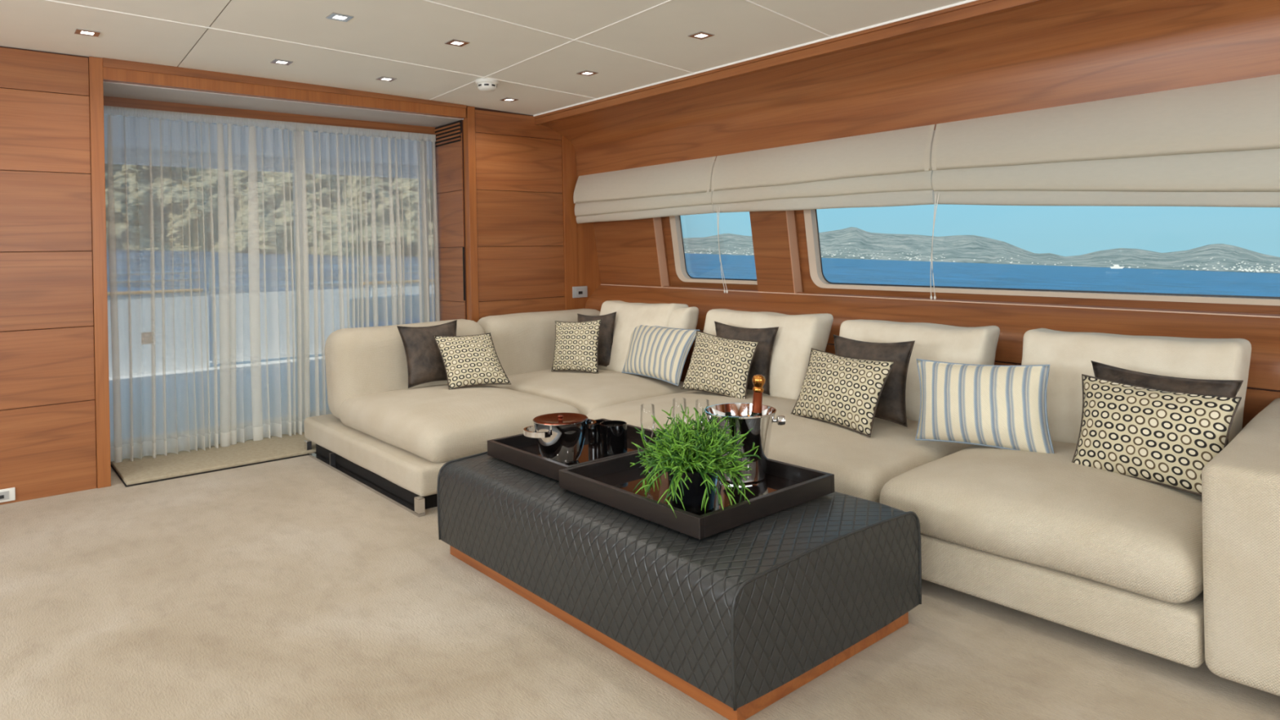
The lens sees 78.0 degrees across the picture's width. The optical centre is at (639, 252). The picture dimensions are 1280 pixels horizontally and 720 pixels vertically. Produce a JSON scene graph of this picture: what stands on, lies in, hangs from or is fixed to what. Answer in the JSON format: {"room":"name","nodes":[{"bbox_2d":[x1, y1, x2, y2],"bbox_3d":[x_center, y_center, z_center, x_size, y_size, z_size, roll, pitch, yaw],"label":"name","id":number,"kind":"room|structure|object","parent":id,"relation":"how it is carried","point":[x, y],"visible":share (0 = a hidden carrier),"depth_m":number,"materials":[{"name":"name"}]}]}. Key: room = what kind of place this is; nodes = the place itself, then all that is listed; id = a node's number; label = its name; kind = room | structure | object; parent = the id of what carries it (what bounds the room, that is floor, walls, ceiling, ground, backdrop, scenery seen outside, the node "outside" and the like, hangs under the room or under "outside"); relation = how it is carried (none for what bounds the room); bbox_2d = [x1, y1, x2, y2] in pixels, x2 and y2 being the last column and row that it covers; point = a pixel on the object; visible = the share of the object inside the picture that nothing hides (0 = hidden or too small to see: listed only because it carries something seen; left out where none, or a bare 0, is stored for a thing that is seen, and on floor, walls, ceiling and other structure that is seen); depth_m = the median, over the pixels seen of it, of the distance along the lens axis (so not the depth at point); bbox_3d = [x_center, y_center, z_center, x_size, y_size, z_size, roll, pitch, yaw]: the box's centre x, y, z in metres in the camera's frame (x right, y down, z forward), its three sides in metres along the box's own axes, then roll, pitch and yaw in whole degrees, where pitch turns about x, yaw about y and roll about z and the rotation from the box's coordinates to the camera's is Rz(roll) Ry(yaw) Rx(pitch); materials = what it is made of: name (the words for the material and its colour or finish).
{"room":"ship interior","nodes":[
{"label":"ship interior","id":0,"kind":"room"},
{"bbox_2d":[103,113,388,137],"bbox_3d":[-3.477,-1.000,6.280,9.200,0.365,2.840,-1,0,-41],"label":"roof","id":1,"kind":"structure","parent":0,"point":[104,113],"depth_m":5.89,"materials":[{"name":"white"}]},
{"bbox_2d":[0,45,600,505],"bbox_3d":[-2.972,0.088,4.212,6.950,2.240,0.532,-1,0,-41],"label":"wall","id":2,"kind":"structure","parent":0,"point":[511,240],"depth_m":4.01,"materials":[{"name":"brown wood"}]},
{"bbox_2d":[0,487,15,502],"bbox_3d":[-3.060,1.167,3.776,0.117,0.062,0.013,-1,0,-41],"label":"wall socket","id":3,"kind":"object","parent":2,"relation":"attached to","point":[6,495],"visible":1,"depth_m":3.79,"materials":[{"name":"white plastic"}]},
{"bbox_2d":[103,105,319,462],"bbox_3d":[-2.547,0.171,4.790,1.177,2.002,0.134,-1,0,-41],"label":"sheer curtain","id":4,"kind":"object","parent":2,"relation":"hanging from","point":[211,251],"visible":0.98,"depth_m":4.75,"materials":[{"name":"fabric"}]},
{"bbox_2d":[103,95,435,134],"bbox_3d":[-2.290,-0.863,5.104,2.067,0.065,0.045,-1,0,-41],"label":"trim","id":5,"kind":"structure","parent":2,"relation":"attached to","point":[108,100],"depth_m":4.97,"materials":[{"name":"brown wood"}]},
{"bbox_2d":[102,80,463,127],"bbox_3d":[-2.177,-0.913,4.968,2.130,0.030,0.500,-1,0,-41],"label":"trim","id":6,"kind":"structure","parent":2,"relation":"attached to","point":[110,89],"depth_m":4.80,"materials":[{"name":"grey paint"}]},
{"bbox_2d":[102,57,466,118],"bbox_3d":[-1.992,-0.966,4.753,2.067,0.120,0.068,-1,0,-41],"label":"trim","id":7,"kind":"structure","parent":2,"relation":"attached to","point":[114,70],"depth_m":4.56,"materials":[{"name":"brown wood"}]},
{"bbox_2d":[314,124,439,415],"bbox_3d":[-1.786,0.156,5.441,0.868,2.002,0.122,-1,0,-41],"label":"sheer curtain","id":8,"kind":"object","parent":2,"relation":"hanging from","point":[376,210],"visible":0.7,"depth_m":5.42,"materials":[{"name":"fabric"}]},
{"bbox_2d":[434,120,462,146],"bbox_3d":[-1.370,-0.838,5.633,0.042,0.140,0.435,-1,0,-40],"label":"air vent","id":9,"kind":"object","parent":2,"relation":"in","point":[450,135],"depth_m":5.58,"materials":[{"name":"brown wood"}]},
{"bbox_2d":[572,285,587,297],"bbox_3d":[-0.455,0.301,6.000,0.137,0.085,0.013,-1,0,-41],"label":"wall socket","id":10,"kind":"object","parent":2,"relation":"attached to","point":[577,291],"visible":1,"depth_m":5.99,"materials":[{"name":"grey plastic"}]},
{"bbox_2d":[0,0,966,115],"bbox_3d":[-0.221,-1.123,1.119,7.150,0.245,9.600,-1,0,-41],"label":"ceiling","id":11,"kind":"structure","parent":0,"point":[535,50],"depth_m":3.73,"materials":[{"name":"beige paint"}]},
{"bbox_2d":[74,28,100,36],"bbox_3d":[-2.527,-1.008,3.612,0.090,0.010,0.090,-1,0,-41],"label":"recessed light","id":12,"kind":"object","parent":11,"relation":"in","point":[78,31],"visible":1,"depth_m":3.61,"materials":[{"name":"silver metal"}]},
{"bbox_2d":[270,58,293,65],"bbox_3d":[-1.905,-1.014,4.200,0.090,0.010,0.090,-1,0,-41],"label":"recessed light","id":13,"kind":"object","parent":11,"relation":"in","point":[275,60],"visible":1,"depth_m":4.20,"materials":[{"name":"silver metal"}]},
{"bbox_2d":[325,12,354,22],"bbox_3d":[-1.306,-1.026,3.438,0.090,0.010,0.090,-1,0,-41],"label":"recessed light","id":14,"kind":"object","parent":11,"relation":"in","point":[342,17],"visible":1,"depth_m":3.44,"materials":[{"name":"silver metal"}]},
{"bbox_2d":[375,75,396,81],"bbox_3d":[-1.481,-1.015,4.613,0.090,0.010,0.090,-1,0,-41],"label":"recessed light","id":15,"kind":"object","parent":11,"relation":"in","point":[382,77],"visible":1,"depth_m":4.61,"materials":[{"name":"silver metal"}]},
{"bbox_2d":[444,39,470,46],"bbox_3d":[-0.894,-1.027,3.864,0.090,0.010,0.090,-1,0,-41],"label":"recessed light","id":16,"kind":"object","parent":11,"relation":"in","point":[453,42],"visible":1,"depth_m":3.86,"materials":[{"name":"silver metal"}]},
{"bbox_2d":[475,78,498,91],"bbox_3d":[-0.906,-0.986,4.682,0.136,0.062,0.136,-1,0,-41],"label":"smoke detector","id":17,"kind":"object","parent":11,"relation":"attached to","point":[483,84],"visible":1,"depth_m":4.64,"materials":[{"name":"white plastic"}]},
{"bbox_2d":[499,97,518,102],"bbox_3d":[-0.864,-1.011,5.218,0.090,0.010,0.090,-1,0,-41],"label":"recessed light","id":18,"kind":"object","parent":11,"relation":"in","point":[507,99],"visible":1,"depth_m":5.21,"materials":[{"name":"silver metal"}]},
{"bbox_2d":[576,70,598,75],"bbox_3d":[-0.299,-1.023,4.497,0.090,0.010,0.090,-1,0,-41],"label":"recessed light","id":19,"kind":"object","parent":11,"relation":"in","point":[588,73],"visible":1,"depth_m":4.49,"materials":[{"name":"silver metal"}]},
{"bbox_2d":[688,31,714,39],"bbox_3d":[0.291,-1.035,3.760,0.090,0.010,0.090,-1,0,-41],"label":"recessed light","id":20,"kind":"object","parent":11,"relation":"in","point":[700,35],"visible":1,"depth_m":3.75,"materials":[{"name":"silver metal"}]},
{"bbox_2d":[0,455,1279,719],"bbox_3d":[-0.236,1.195,1.035,6.950,0.080,9.350,-1,0,-41],"label":"floor","id":21,"kind":"structure","parent":0,"point":[291,588],"depth_m":2.35,"materials":[{"name":"carpet"}]},
{"bbox_2d":[110,431,315,487],"bbox_3d":[-2.095,1.178,4.933,1.973,0.026,0.667,-1,0,-41],"label":"threshold","id":22,"kind":"object","parent":21,"relation":"on","point":[148,469],"visible":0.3,"depth_m":4.47,"materials":[{"name":"stone"}]},
{"bbox_2d":[436,451,921,719],"bbox_3d":[0.041,0.967,2.731,0.847,0.364,1.555,-1,0,-41],"label":"ottoman","id":23,"kind":"object","parent":21,"relation":"on","point":[738,620],"visible":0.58,"depth_m":2.19,"materials":[{"name":"leather"}]},
{"bbox_2d":[487,418,671,480],"bbox_3d":[-0.203,0.759,3.077,0.575,0.058,0.547,-1,0,-41],"label":"serving tray","id":24,"kind":"object","parent":23,"relation":"on","point":[521,451],"visible":0.48,"depth_m":3.03,"materials":[{"name":"black wood"}]},
{"bbox_2d":[523,412,596,464],"bbox_3d":[-0.296,0.695,2.957,0.292,0.170,0.206,-1,0,-41],"label":"lidded pot","id":25,"kind":"object","parent":24,"relation":"on","point":[560,437],"visible":0.97,"depth_m":2.89,"materials":[{"name":"silver metal"}]},
{"bbox_2d":[587,419,606,444],"bbox_3d":[-0.172,0.734,3.221,0.080,0.086,0.080,-1,0,-41],"label":"candle jar","id":26,"kind":"object","parent":24,"relation":"on","point":[593,435],"visible":0.56,"depth_m":3.18,"materials":[{"name":"black glass"}]},
{"bbox_2d":[600,420,626,457],"bbox_3d":[-0.102,0.716,3.038,0.104,0.119,0.104,-1,0,-41],"label":"candle jar","id":27,"kind":"object","parent":24,"relation":"on","point":[613,433],"visible":0.92,"depth_m":3.00,"materials":[{"name":"black glass"}]},
{"bbox_2d":[559,448,834,539],"bbox_3d":[0.177,0.752,2.597,0.610,0.058,0.669,-1,0,-41],"label":"serving tray","id":28,"kind":"object","parent":23,"relation":"on","point":[611,482],"visible":0.69,"depth_m":2.48,"materials":[{"name":"black wood"}]},
{"bbox_2d":[639,404,654,471],"bbox_3d":[0.029,0.660,2.830,0.068,0.226,0.068,-1,0,-41],"label":"champagne flute","id":29,"kind":"object","parent":28,"relation":"on","point":[642,468],"visible":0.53,"depth_m":2.84,"materials":[{"name":"clear glass"}]},
{"bbox_2d":[640,404,654,440],"bbox_3d":[0.028,0.612,2.830,0.053,0.130,0.053,-1,0,-40],"label":"bowl","id":30,"kind":"object","parent":29,"relation":"on","point":[653,408],"depth_m":2.84,"materials":[{"name":"glass"}]},
{"bbox_2d":[672,397,686,425],"bbox_3d":[0.148,0.658,2.937,0.068,0.226,0.068,-1,0,-41],"label":"champagne flute","id":31,"kind":"object","parent":28,"relation":"on","point":[673,399],"visible":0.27,"depth_m":2.95,"materials":[{"name":"clear glass"}]},
{"bbox_2d":[630,404,760,518],"bbox_3d":[0.156,0.615,2.382,0.355,0.312,0.380,-1,0,-30],"label":"potted plant","id":32,"kind":"object","parent":28,"relation":"on","point":[690,456],"visible":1,"depth_m":2.34,"materials":[{"name":"green plant"}]},
{"bbox_2d":[695,399,709,426],"bbox_3d":[0.231,0.656,2.902,0.068,0.226,0.068,-1,0,-41],"label":"champagne flute","id":33,"kind":"object","parent":28,"relation":"on","point":[696,400],"visible":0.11,"depth_m":2.92,"materials":[{"name":"clear glass"}]},
{"bbox_2d":[695,403,785,483],"bbox_3d":[0.344,0.653,2.699,0.249,0.229,0.244,-1,0,-41],"label":"bucket","id":34,"kind":"object","parent":28,"relation":"on","point":[739,414],"visible":0.62,"depth_m":2.62,"materials":[{"name":"silver metal"}]},
{"bbox_2d":[749,374,765,417],"bbox_3d":[0.388,0.579,2.697,0.089,0.322,0.091,-1,0,-41],"label":"champagne bottle","id":35,"kind":"object","parent":34,"relation":"in","point":[758,380],"visible":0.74,"depth_m":2.68,"materials":[{"name":"gold"}]},
{"bbox_2d":[304,300,1279,696],"bbox_3d":[0.284,0.732,3.600,2.076,0.826,4.680,-1,0,-41],"label":"sectional sofa","id":36,"kind":"object","parent":21,"relation":"on","point":[1182,577],"visible":0.59,"depth_m":2.78,"materials":[{"name":"fabric"}]},
{"bbox_2d":[396,320,457,388],"bbox_3d":[-1.222,0.597,4.682,0.380,0.360,0.175,-1,0,-41],"label":"throw pillow","id":37,"kind":"object","parent":36,"relation":"on","point":[424,362],"visible":0.78,"depth_m":4.61,"materials":[{"name":"fabric"}]},
{"bbox_2d":[338,383,580,462],"bbox_3d":[-0.999,0.873,4.293,0.874,0.212,1.237,-1,0,-40],"label":"seat cushion","id":38,"kind":"object","parent":36,"relation":"on","point":[423,423],"depth_m":3.97,"materials":[{"name":"fabric"}]},
{"bbox_2d":[433,333,511,389],"bbox_3d":[-0.979,0.627,4.604,0.402,0.290,0.233,-1,0,-24],"label":"throw pillow","id":39,"kind":"object","parent":36,"relation":"on","point":[468,360],"visible":1,"depth_m":4.55,"materials":[{"name":"fabric"}]},
{"bbox_2d":[551,319,601,373],"bbox_3d":[-0.407,0.593,5.035,0.374,0.335,0.143,-1,0,25],"label":"throw pillow","id":40,"kind":"object","parent":36,"relation":"on","point":[576,343],"visible":1,"depth_m":4.99,"materials":[{"name":"fabric"}]},
{"bbox_2d":[488,368,692,415],"bbox_3d":[-0.312,0.859,4.862,0.893,0.211,1.262,-1,0,-40],"label":"seat cushion","id":41,"kind":"object","parent":36,"relation":"on","point":[587,392],"depth_m":4.57,"materials":[{"name":"fabric"}]},
{"bbox_2d":[577,311,616,366],"bbox_3d":[-0.295,0.576,5.215,0.309,0.364,0.125,-1,0,20],"label":"throw pillow","id":42,"kind":"object","parent":36,"relation":"on","point":[606,329],"visible":0.53,"depth_m":5.16,"materials":[{"name":"fabric"}]},
{"bbox_2d":[597,300,688,372],"bbox_3d":[-0.035,0.553,5.175,0.353,0.456,0.725,-1,0,-40],"label":"cushion","id":43,"kind":"object","parent":36,"relation":"on","point":[628,316],"depth_m":5.09,"materials":[{"name":"fabric"}]},
{"bbox_2d":[622,324,699,386],"bbox_3d":[0.082,0.599,4.799,0.196,0.306,0.793,-1,0,-32],"label":"throw pillow","id":44,"kind":"object","parent":36,"relation":"on","point":[660,353],"visible":0.96,"depth_m":4.67,"materials":[{"name":"beige fabric"}]},
{"bbox_2d":[668,306,698,329],"bbox_3d":[0.101,0.445,5.087,0.195,0.210,0.657,-1,0,-40],"label":"cushion","id":45,"kind":"object","parent":36,"relation":"on","point":[681,317],"depth_m":4.86,"materials":[{"name":"fabric"}]},
{"bbox_2d":[680,330,759,399],"bbox_3d":[0.423,0.594,4.203,0.202,0.311,0.536,-1,0,-41],"label":"throw pillow","id":46,"kind":"object","parent":36,"relation":"on","point":[721,366],"visible":1,"depth_m":4.13,"materials":[{"name":"fabric"}]},
{"bbox_2d":[714,320,778,395],"bbox_3d":[0.543,0.562,4.251,0.406,0.360,0.138,-1,0,40],"label":"throw pillow","id":47,"kind":"object","parent":36,"relation":"on","point":[760,365],"visible":0.42,"depth_m":4.17,"materials":[{"name":"fabric"}]},
{"bbox_2d":[703,308,833,399],"bbox_3d":[0.652,0.550,4.368,0.342,0.440,0.809,-1,0,-40],"label":"cushion","id":48,"kind":"object","parent":36,"relation":"on","point":[796,336],"depth_m":4.11,"materials":[{"name":"fabric"}]},
{"bbox_2d":[586,390,973,502],"bbox_3d":[0.616,0.839,3.687,1.006,0.216,1.706,-1,0,-40],"label":"seat cushion","id":49,"kind":"object","parent":36,"relation":"on","point":[860,464],"depth_m":3.15,"materials":[{"name":"fabric"}]},
{"bbox_2d":[791,348,895,437],"bbox_3d":[0.864,0.596,3.440,0.196,0.291,0.546,-1,0,-30],"label":"throw pillow","id":50,"kind":"object","parent":36,"relation":"on","point":[842,391],"visible":1,"depth_m":3.35,"materials":[{"name":"fabric"}]},
{"bbox_2d":[833,334,915,426],"bbox_3d":[1.007,0.555,3.481,0.404,0.355,0.137,-1,0,43],"label":"throw pillow","id":51,"kind":"object","parent":36,"relation":"on","point":[891,406],"visible":0.5,"depth_m":3.39,"materials":[{"name":"fabric"}]},
{"bbox_2d":[839,319,999,421],"bbox_3d":[1.245,0.545,3.673,0.342,0.429,0.752,-1,0,-40],"label":"cushion","id":52,"kind":"object","parent":36,"relation":"on","point":[977,345],"depth_m":3.52,"materials":[{"name":"fabric"}]},
{"bbox_2d":[915,358,1054,453],"bbox_3d":[1.296,0.575,3.002,0.555,0.316,0.187,-1,0,43],"label":"throw pillow","id":53,"kind":"object","parent":36,"relation":"on","point":[993,406],"visible":0.98,"depth_m":2.94,"materials":[{"name":"beige fabric"}]},
{"bbox_2d":[879,440,1203,603],"bbox_3d":[1.478,0.817,2.677,1.002,0.227,0.939,-1,0,-40],"label":"seat cushion","id":54,"kind":"object","parent":36,"relation":"on","point":[1050,517],"depth_m":2.34,"materials":[{"name":"fabric"}]},
{"bbox_2d":[1021,328,1251,444],"bbox_3d":[1.827,0.529,2.990,0.340,0.430,0.743,-1,0,-40],"label":"cushion","id":55,"kind":"object","parent":36,"relation":"on","point":[1069,355],"depth_m":2.98,"materials":[{"name":"fabric"}]},
{"bbox_2d":[1071,373,1241,496],"bbox_3d":[1.613,0.574,2.518,0.184,0.296,0.498,-1,0,-31],"label":"throw pillow","id":56,"kind":"object","parent":36,"relation":"on","point":[1161,437],"visible":0.84,"depth_m":2.46,"materials":[{"name":"fabric"}]},
{"bbox_2d":[1090,360,1243,444],"bbox_3d":[1.745,0.550,2.663,0.138,0.318,0.452,-1,0,-41],"label":"throw pillow","id":57,"kind":"object","parent":36,"relation":"on","point":[1211,387],"visible":0.26,"depth_m":2.65,"materials":[{"name":"fabric"}]},
{"bbox_2d":[542,0,1279,428],"bbox_3d":[2.342,0.004,2.763,0.750,2.200,8.600,-1,0,-41],"label":"wall","id":58,"kind":"structure","parent":0,"point":[1052,53],"depth_m":3.77,"materials":[{"name":"brown wood"}]},
{"bbox_2d":[573,155,715,223],"bbox_3d":[-0.001,-0.405,5.416,0.098,0.360,1.432,-1,0,-41],"label":"blind","id":59,"kind":"object","parent":58,"relation":"attached to","point":[682,188],"visible":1,"depth_m":5.32,"materials":[{"name":"fabric"}]},
{"bbox_2d":[669,215,757,284],"bbox_3d":[0.540,-0.155,5.247,0.164,0.732,0.915,-1,0,-41],"label":"window frame","id":60,"kind":"structure","parent":58,"relation":"in","point":[675,220],"depth_m":5.57,"materials":[{"name":"beige plastic"}]},
{"bbox_2d":[533,0,1050,124],"bbox_3d":[2.035,-1.023,2.517,0.056,0.070,8.600,-1,0,-41],"label":"trim","id":61,"kind":"structure","parent":58,"relation":"attached to","point":[968,10],"depth_m":3.91,"materials":[{"name":"brown wood"}]},
{"bbox_2d":[711,124,934,293],"bbox_3d":[0.953,-0.176,4.380,0.195,0.855,1.524,-1,0,-41],"label":"blind","id":62,"kind":"object","parent":58,"relation":"attached to","point":[890,168],"visible":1,"depth_m":4.19,"materials":[{"name":"fabric"}]},
{"bbox_2d":[803,208,1279,306],"bbox_3d":[1.960,-0.163,3.586,0.164,0.770,2.945,-1,0,-41],"label":"window","id":63,"kind":"structure","parent":58,"relation":"in","point":[816,273],"depth_m":3.84,"materials":[{"name":"beige plastic"}]},
{"bbox_2d":[929,74,1279,299],"bbox_3d":[2.076,-0.201,3.066,0.193,0.850,2.162,-1,0,-41],"label":"blind","id":64,"kind":"object","parent":58,"relation":"attached to","point":[1215,144],"visible":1,"depth_m":3.12,"materials":[{"name":"fabric"}]},
{"label":"outside","id":65,"kind":"structure","parent":0,"visible":0},
{"bbox_2d":[683,226,1279,273],"bbox_3d":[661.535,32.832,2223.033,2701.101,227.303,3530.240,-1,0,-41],"label":"hills","id":66,"kind":"structure","parent":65,"point":[957,248],"depth_m":1671.69,"materials":[{"name":"grey stone"}]},
{"bbox_2d":[684,243,1279,271],"bbox_3d":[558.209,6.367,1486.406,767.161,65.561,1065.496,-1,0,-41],"label":"village houses","id":67,"kind":"structure","parent":66,"relation":"on","point":[1246,269],"depth_m":1344.22,"materials":[{"name":"beige"}]},
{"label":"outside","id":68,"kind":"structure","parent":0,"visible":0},
{"bbox_2d":[684,253,1279,297],"bbox_3d":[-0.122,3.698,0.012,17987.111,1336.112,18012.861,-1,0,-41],"label":"sea","id":69,"kind":"structure","parent":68,"point":[837,270],"depth_m":206.17,"materials":[{"name":"liquid"}]},
{"bbox_2d":[1110,264,1125,268],"bbox_3d":[465.500,13.909,769.894,2.400,4.000,13.000,-1,0,-41],"label":"motor boat","id":70,"kind":"object","parent":69,"relation":"on","point":[1115,266],"visible":1,"depth_m":769.48,"materials":[{"name":"beige"}]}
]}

